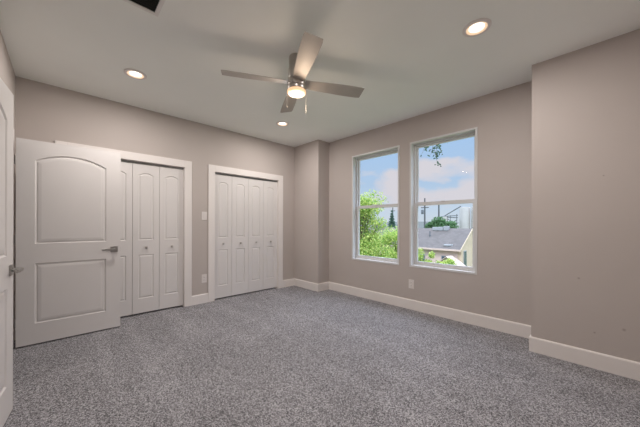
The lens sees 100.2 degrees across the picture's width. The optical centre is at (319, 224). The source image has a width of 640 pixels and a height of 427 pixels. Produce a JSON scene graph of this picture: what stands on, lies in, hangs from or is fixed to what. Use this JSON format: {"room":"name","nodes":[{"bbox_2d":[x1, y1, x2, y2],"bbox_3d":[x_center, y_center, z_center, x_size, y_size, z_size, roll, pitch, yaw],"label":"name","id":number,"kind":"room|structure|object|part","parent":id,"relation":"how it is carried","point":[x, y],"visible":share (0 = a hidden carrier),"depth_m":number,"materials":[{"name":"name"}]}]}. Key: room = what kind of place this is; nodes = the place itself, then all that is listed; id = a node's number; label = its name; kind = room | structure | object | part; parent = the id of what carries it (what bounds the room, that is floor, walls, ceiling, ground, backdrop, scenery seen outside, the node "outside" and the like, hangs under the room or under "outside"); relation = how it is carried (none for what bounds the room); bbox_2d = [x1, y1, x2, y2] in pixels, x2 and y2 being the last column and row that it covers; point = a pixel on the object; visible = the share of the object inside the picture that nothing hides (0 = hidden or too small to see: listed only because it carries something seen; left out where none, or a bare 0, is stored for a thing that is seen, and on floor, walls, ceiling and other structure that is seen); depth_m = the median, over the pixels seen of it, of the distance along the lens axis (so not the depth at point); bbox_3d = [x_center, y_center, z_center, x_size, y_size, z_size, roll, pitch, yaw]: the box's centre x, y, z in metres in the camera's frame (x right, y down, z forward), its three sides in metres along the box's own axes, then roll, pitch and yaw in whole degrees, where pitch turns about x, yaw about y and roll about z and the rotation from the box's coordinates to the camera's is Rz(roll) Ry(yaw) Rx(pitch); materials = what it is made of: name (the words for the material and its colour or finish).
{"room":"empty bedroom","nodes":[
{"label":"empty bedroom","id":0,"kind":"room"},
{"bbox_2d":[0,30,15,340],"bbox_3d":[-1.621,-0.169,1.075,0.120,2.740,4.595,0,0,-44],"label":"wall","id":1,"kind":"structure","parent":0,"point":[7,74],"depth_m":2.51,"materials":[{"name":"paint"}]},
{"bbox_2d":[0,78,23,426],"bbox_3d":[-1.739,0.176,1.390,0.145,2.021,0.827,0,0,-38],"label":"door","id":2,"kind":"structure","parent":1,"relation":"in","point":[7,269],"depth_m":1.62,"materials":[{"name":"paint"}]},
{"bbox_3d":[-1.938,0.284,1.680,0.009,0.066,0.066,0,0,-38],"label":"handle","id":3,"kind":"part","parent":2,"relation":"part of","materials":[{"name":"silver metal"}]},
{"bbox_3d":[-1.873,0.284,1.667,0.015,0.020,0.129,0,0,-38],"label":"lever","id":4,"kind":"part","parent":2,"relation":"part of","materials":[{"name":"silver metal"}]},
{"bbox_2d":[13,158,13,346],"bbox_3d":[-2.706,0.133,2.221,0.136,2.130,0.990,0,0,-44],"label":"door frame","id":5,"kind":"structure","parent":1,"relation":"attached to","point":[13,158],"depth_m":2.59,"materials":[{"name":"paint"}]},
{"bbox_2d":[14,137,120,347],"bbox_3d":[-2.643,0.173,2.858,0.827,2.021,0.145,0,0,-44],"label":"door","id":6,"kind":"structure","parent":1,"relation":"in","point":[67,239],"depth_m":2.81,"materials":[{"name":"paint"}]},
{"bbox_3d":[-2.374,0.283,3.085,0.066,0.066,0.009,0,0,-44],"label":"handle","id":7,"kind":"part","parent":6,"relation":"part of","materials":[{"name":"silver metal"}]},
{"bbox_2d":[15,76,294,318],"bbox_3d":[-1.706,-0.170,4.255,4.390,2.740,0.120,0,0,-44],"label":"wall","id":8,"kind":"structure","parent":0,"point":[44,112],"depth_m":3.74,"materials":[{"name":"paint"}]},
{"bbox_2d":[55,140,191,306],"bbox_3d":[-2.469,0.131,3.514,1.445,2.135,0.138,0,0,-44],"label":"door frame","id":9,"kind":"structure","parent":8,"relation":"attached to","point":[129,156],"depth_m":3.90,"materials":[{"name":"paint"}]},
{"bbox_2d":[120,162,131,316],"bbox_3d":[-2.678,0.184,3.285,0.614,1.983,0.059,0,0,-44],"label":"door","id":10,"kind":"structure","parent":8,"relation":"in","point":[126,167],"depth_m":3.46,"materials":[{"name":"paint"}]},
{"bbox_2d":[121,160,182,169],"bbox_3d":[-2.472,-0.822,3.521,1.233,0.022,0.030,0,0,-44],"label":"closet track","id":11,"kind":"object","parent":8,"relation":"attached to","point":[121,160],"visible":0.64,"depth_m":3.66,"materials":[{"name":"metal"}]},
{"bbox_2d":[132,163,182,314],"bbox_3d":[-2.230,0.185,3.712,0.614,1.983,0.059,0,0,-44],"label":"door","id":12,"kind":"structure","parent":8,"relation":"in","point":[157,192],"depth_m":3.69,"materials":[{"name":"paint"}]},
{"bbox_2d":[192,293,207,304],"bbox_3d":[-1.821,1.130,4.055,0.243,0.140,0.014,0,0,-44],"label":"baseboard","id":13,"kind":"structure","parent":8,"relation":"attached to","point":[202,298],"depth_m":4.05,"materials":[{"name":"paint"}]},
{"bbox_2d":[201,274,206,282],"bbox_3d":[-1.776,0.826,4.101,0.080,0.128,0.009,0,0,-44],"label":"wall outlet","id":14,"kind":"object","parent":8,"relation":"attached to","point":[204,276],"visible":1,"depth_m":4.10,"materials":[{"name":"white plastic"}]},
{"bbox_2d":[202,212,206,219],"bbox_3d":[-1.773,-0.135,4.101,0.080,0.128,0.010,0,0,-44],"label":"light switch","id":15,"kind":"object","parent":8,"relation":"attached to","point":[204,214],"visible":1,"depth_m":4.10,"materials":[{"name":"white plastic"}]},
{"bbox_2d":[215,174,247,298],"bbox_3d":[-1.464,0.188,4.444,0.595,1.983,0.059,0,0,-44],"label":"door","id":16,"kind":"structure","parent":8,"relation":"in","point":[231,193],"depth_m":4.44,"materials":[{"name":"paint"}]},
{"bbox_2d":[208,164,282,301],"bbox_3d":[-1.262,0.134,4.667,1.406,2.135,0.138,0,0,-44],"label":"door frame","id":17,"kind":"structure","parent":8,"relation":"attached to","point":[212,169],"depth_m":4.31,"materials":[{"name":"paint"}]},
{"bbox_2d":[215,173,276,181],"bbox_3d":[-1.266,-0.818,4.673,1.194,0.022,0.030,0,0,-44],"label":"closet track","id":18,"kind":"object","parent":8,"relation":"attached to","point":[215,173],"visible":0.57,"depth_m":4.62,"materials":[{"name":"metal"}]},
{"bbox_2d":[248,179,276,291],"bbox_3d":[-1.031,0.189,4.858,0.595,1.983,0.059,0,0,-44],"label":"door","id":19,"kind":"structure","parent":8,"relation":"in","point":[262,195],"depth_m":4.85,"materials":[{"name":"paint"}]},
{"bbox_2d":[283,278,293,287],"bbox_3d":[-0.612,1.133,5.210,0.290,0.140,0.014,0,0,-44],"label":"baseboard","id":20,"kind":"structure","parent":8,"relation":"attached to","point":[289,282],"depth_m":5.20,"materials":[{"name":"paint"}]},
{"bbox_2d":[294,140,328,283],"bbox_3d":[-0.055,-0.165,5.273,0.596,2.740,0.688,0,0,-44],"label":"wall","id":21,"kind":"structure","parent":0,"point":[311,198],"depth_m":4.97,"materials":[{"name":"paint"}]},
{"bbox_2d":[294,278,318,291],"bbox_3d":[-0.274,1.134,5.057,0.014,0.140,0.702,0,0,-44],"label":"baseboard","id":22,"kind":"structure","parent":21,"relation":"attached to","point":[297,282],"depth_m":5.03,"materials":[{"name":"paint"}]},
{"bbox_2d":[319,282,328,290],"bbox_3d":[0.070,1.135,4.910,0.281,0.140,0.014,0,0,-44],"label":"baseboard","id":23,"kind":"structure","parent":21,"relation":"attached to","point":[322,286],"depth_m":4.90,"materials":[{"name":"paint"}]},
{"bbox_2d":[0,0,639,146],"bbox_3d":[-0.897,-1.662,2.305,5.920,0.250,5.620,0,0,-44],"label":"ceiling","id":24,"kind":"structure","parent":0,"point":[410,58],"depth_m":2.34,"materials":[{"name":"paint"}]},
{"bbox_2d":[124,68,146,79],"bbox_3d":[-1.886,-1.534,2.733,0.196,0.010,0.196,0,0,-44],"label":"recessed light","id":25,"kind":"object","parent":24,"relation":"in","point":[132,73],"visible":1,"depth_m":2.73,"materials":[{"name":"paint"}]},
{"bbox_2d":[129,71,141,76],"bbox_3d":[-1.886,-1.538,2.733,0.106,0.003,0.106,0,0,-44],"label":"diffuser","id":26,"kind":"object","parent":25,"relation":"attached to","point":[131,73],"depth_m":2.74,"materials":[{"name":"white plastic"}]},
{"bbox_2d":[123,0,164,16],"bbox_3d":[-1.199,-1.531,1.692,0.393,0.014,0.396,0,0,-44],"label":"ceiling vent","id":27,"kind":"object","parent":24,"relation":"in","point":[154,7],"visible":1,"depth_m":1.87,"materials":[{"name":"metal"}]},
{"bbox_2d":[276,121,288,125],"bbox_3d":[-0.569,-1.530,4.062,0.196,0.010,0.196,0,0,-44],"label":"recessed light","id":28,"kind":"object","parent":24,"relation":"in","point":[279,123],"visible":1,"depth_m":4.05,"materials":[{"name":"paint"}]},
{"bbox_2d":[221,31,364,112],"bbox_3d":[-0.215,-1.279,2.457,1.010,0.513,1.010,0,0,29],"label":"ceiling fan","id":29,"kind":"object","parent":24,"relation":"hanging from","point":[300,63],"visible":1,"depth_m":2.39,"materials":[{"name":"brown wood"}]},
{"bbox_3d":[-0.564,-1.298,2.359,0.575,0.036,0.140,0,0,-16],"label":"blade","id":30,"kind":"part","parent":29,"relation":"part of","materials":[{"name":"wood"}]},
{"bbox_3d":[-0.313,-1.298,2.806,0.140,0.036,0.575,0,0,-16],"label":"blade","id":31,"kind":"part","parent":29,"relation":"part of","materials":[{"name":"brown wood"}]},
{"bbox_3d":[-0.117,-1.297,2.108,0.140,0.036,0.575,0,0,-16],"label":"blade","id":32,"kind":"part","parent":29,"relation":"part of","materials":[{"name":"brown wood"}]},
{"bbox_3d":[0.134,-1.296,2.555,0.575,0.036,0.140,0,0,-16],"label":"blade","id":33,"kind":"part","parent":29,"relation":"part of","materials":[{"name":"brown wood"}]},
{"bbox_2d":[462,18,491,36],"bbox_3d":[1.217,-1.525,2.078,0.196,0.010,0.196,0,0,-44],"label":"recessed light","id":34,"kind":"object","parent":24,"relation":"in","point":[477,27],"visible":1,"depth_m":2.07,"materials":[{"name":"paint"}]},
{"bbox_2d":[469,23,484,32],"bbox_3d":[1.217,-1.529,2.078,0.106,0.003,0.106,0,0,-44],"label":"diffuser","id":35,"kind":"object","parent":34,"relation":"attached to","point":[476,27],"depth_m":2.08,"materials":[{"name":"white plastic"}]},
{"bbox_2d":[3,286,639,426],"bbox_3d":[-0.906,1.303,2.305,5.920,0.200,5.620,0,0,-44],"label":"floor","id":36,"kind":"structure","parent":0,"point":[291,356],"depth_m":2.13,"materials":[{"name":"carpet"}]},
{"bbox_2d":[329,81,531,324],"bbox_3d":[1.282,-0.161,3.964,0.160,2.740,3.052,0,0,-44],"label":"wall","id":37,"kind":"structure","parent":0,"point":[500,288],"depth_m":3.20,"materials":[{"name":"paint"}]},
{"bbox_2d":[352,145,399,264],"bbox_3d":[0.918,-0.289,4.337,0.161,1.779,0.901,0,0,-44],"label":"window","id":38,"kind":"structure","parent":37,"relation":"attached to","point":[356,159],"depth_m":4.60,"materials":[{"name":"white plastic"}]},
{"bbox_3d":[0.931,0.117,4.351,0.028,0.876,0.809,0,0,-44],"label":"sash","id":39,"kind":"part","parent":38,"relation":"part of","materials":[{"name":"glass"}]},
{"bbox_3d":[0.957,-0.704,4.373,0.028,0.857,0.809,0,0,-44],"label":"sash","id":40,"kind":"part","parent":38,"relation":"part of","materials":[{"name":"clear glass"}]},
{"bbox_2d":[409,279,413,288],"bbox_3d":[1.302,0.848,3.818,0.009,0.128,0.080,0,0,-44],"label":"wall outlet","id":41,"kind":"object","parent":37,"relation":"attached to","point":[411,282],"visible":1,"depth_m":3.81,"materials":[{"name":"white plastic"}]},
{"bbox_2d":[329,282,530,338],"bbox_3d":[1.216,1.139,3.904,0.014,0.140,3.052,0,0,-44],"label":"baseboard","id":42,"kind":"structure","parent":37,"relation":"attached to","point":[514,328],"depth_m":3.48,"materials":[{"name":"paint"}]},
{"bbox_2d":[409,127,477,274],"bbox_3d":[1.644,-0.287,3.578,0.161,1.779,0.871,0,0,-44],"label":"window","id":43,"kind":"structure","parent":37,"relation":"attached to","point":[472,132],"depth_m":3.66,"materials":[{"name":"white plastic"}]},
{"bbox_3d":[1.657,0.119,3.591,0.028,0.876,0.779,0,0,-44],"label":"sash","id":44,"kind":"part","parent":43,"relation":"part of","materials":[{"name":"glass"}]},
{"bbox_3d":[1.682,-0.702,3.614,0.028,0.857,0.779,0,0,-44],"label":"sash","id":45,"kind":"part","parent":43,"relation":"part of","materials":[{"name":"clear glass"}]},
{"bbox_2d":[531,29,639,361],"bbox_3d":[2.604,-0.158,2.442,0.661,2.740,0.974,0,0,-44],"label":"wall","id":46,"kind":"structure","parent":0,"point":[585,192],"depth_m":2.29,"materials":[{"name":"paint"}]},
{"bbox_2d":[529,336,639,380],"bbox_3d":[2.310,1.142,2.257,0.014,0.140,0.868,0,0,-44],"label":"baseboard","id":47,"kind":"structure","parent":46,"relation":"attached to","point":[626,368],"depth_m":2.28,"materials":[{"name":"paint"}]},
{"label":"outside","id":48,"kind":"structure","parent":0,"visible":0},
{"bbox_2d":[375,221,432,227],"bbox_3d":[35.795,1.755,111.639,6.000,6.100,28.000,0,0,-44],"label":"building","id":49,"kind":"structure","parent":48,"point":[420,223],"depth_m":104.49,"materials":[{"name":"white"}]},
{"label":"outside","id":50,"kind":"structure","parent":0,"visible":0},
{"bbox_3d":[67.916,5.045,120.204,255.700,0.300,240.000,0,0,-44],"label":"ground","id":51,"kind":"structure","parent":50,"visible":0},
{"bbox_2d":[360,190,396,257],"bbox_3d":[1.887,1.632,11.812,2.797,6.366,2.794,0,0,42],"label":"leafy tree","id":52,"kind":"object","parent":51,"relation":"on","point":[368,244],"visible":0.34,"depth_m":11.27,"materials":[{"name":"green plant"}]},
{"bbox_2d":[377,226,397,258],"bbox_3d":[4.013,2.409,14.631,2.376,4.821,2.301,0,0,10],"label":"young tree","id":53,"kind":"object","parent":51,"relation":"on","point":[391,236],"visible":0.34,"depth_m":14.25,"materials":[{"name":"green plant"}]},
{"bbox_2d":[388,210,395,227],"bbox_3d":[12.124,1.177,45.168,2.697,7.325,2.641,0,0,-16],"label":"evergreen tree","id":54,"kind":"object","parent":51,"relation":"on","point":[392,222],"visible":0.28,"depth_m":44.99,"materials":[{"name":"green plant"}]},
{"bbox_2d":[362,226,472,266],"bbox_3d":[9.237,2.431,31.924,7.770,4.600,16.600,0,0,-44],"label":"house","id":55,"kind":"structure","parent":51,"relation":"on","point":[446,242],"depth_m":26.41,"materials":[{"name":"paint"}]},
{"bbox_3d":[13.699,3.344,25.209,0.610,1.660,0.020,0,0,-44],"label":"pane","id":56,"kind":"part","parent":55,"relation":"part of","materials":[{"name":"glass"}]},
{"bbox_2d":[421,198,428,227],"bbox_3d":[21.110,-0.186,53.907,0.507,10.300,1.600,0,0,-44],"label":"utility pole","id":57,"kind":"object","parent":51,"relation":"on","point":[424,207],"visible":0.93,"depth_m":53.81,"materials":[{"name":"wood"}]},
{"bbox_2d":[418,248,434,262],"bbox_3d":[6.835,3.175,18.009,1.465,3.304,2.034,0,0,-44],"label":"shrub","id":58,"kind":"object","parent":51,"relation":"on","point":[420,257],"visible":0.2,"depth_m":17.84,"materials":[{"name":"green plant"}]},
{"bbox_2d":[420,144,442,166],"bbox_3d":[2.591,0.182,7.176,1.817,9.264,2.305,0,0,-44],"label":"oak tree","id":59,"kind":"object","parent":51,"relation":"on","point":[437,145],"visible":0.08,"depth_m":5.97,"materials":[{"name":"green plant"}]},
{"bbox_2d":[425,216,458,227],"bbox_3d":[20.664,1.702,45.896,3.822,6.336,5.746,0,0,-44],"label":"round tree","id":60,"kind":"object","parent":51,"relation":"on","point":[442,222],"visible":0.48,"depth_m":45.17,"materials":[{"name":"green plant"}]},
{"bbox_2d":[435,258,455,264],"bbox_3d":[7.583,3.405,16.128,1.410,2.849,1.315,0,0,-28],"label":"shrub","id":61,"kind":"object","parent":51,"relation":"on","point":[448,261],"visible":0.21,"depth_m":16.01,"materials":[{"name":"green plant"}]},
{"bbox_2d":[441,206,460,225],"bbox_3d":[41.176,-0.495,84.296,1.200,10.630,6.184,0,0,-44],"label":"frame","id":62,"kind":"object","parent":51,"relation":"on","point":[445,217],"visible":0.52,"depth_m":84.21,"materials":[{"name":"metal"}]},
{"bbox_2d":[459,207,469,228],"bbox_3d":[45.497,-0.367,84.116,3.000,10.400,3.000,0,0,-44],"label":"silo","id":63,"kind":"object","parent":51,"relation":"on","point":[464,212],"visible":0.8,"depth_m":82.86,"materials":[{"name":"metal"}]},
{"bbox_2d":[471,207,472,228],"bbox_3d":[48.141,-0.360,82.216,3.000,10.400,3.000,0,0,-44],"label":"silo","id":64,"kind":"object","parent":51,"relation":"on","point":[471,207],"visible":0.13,"depth_m":82.34,"materials":[{"name":"metal"}]}
]}

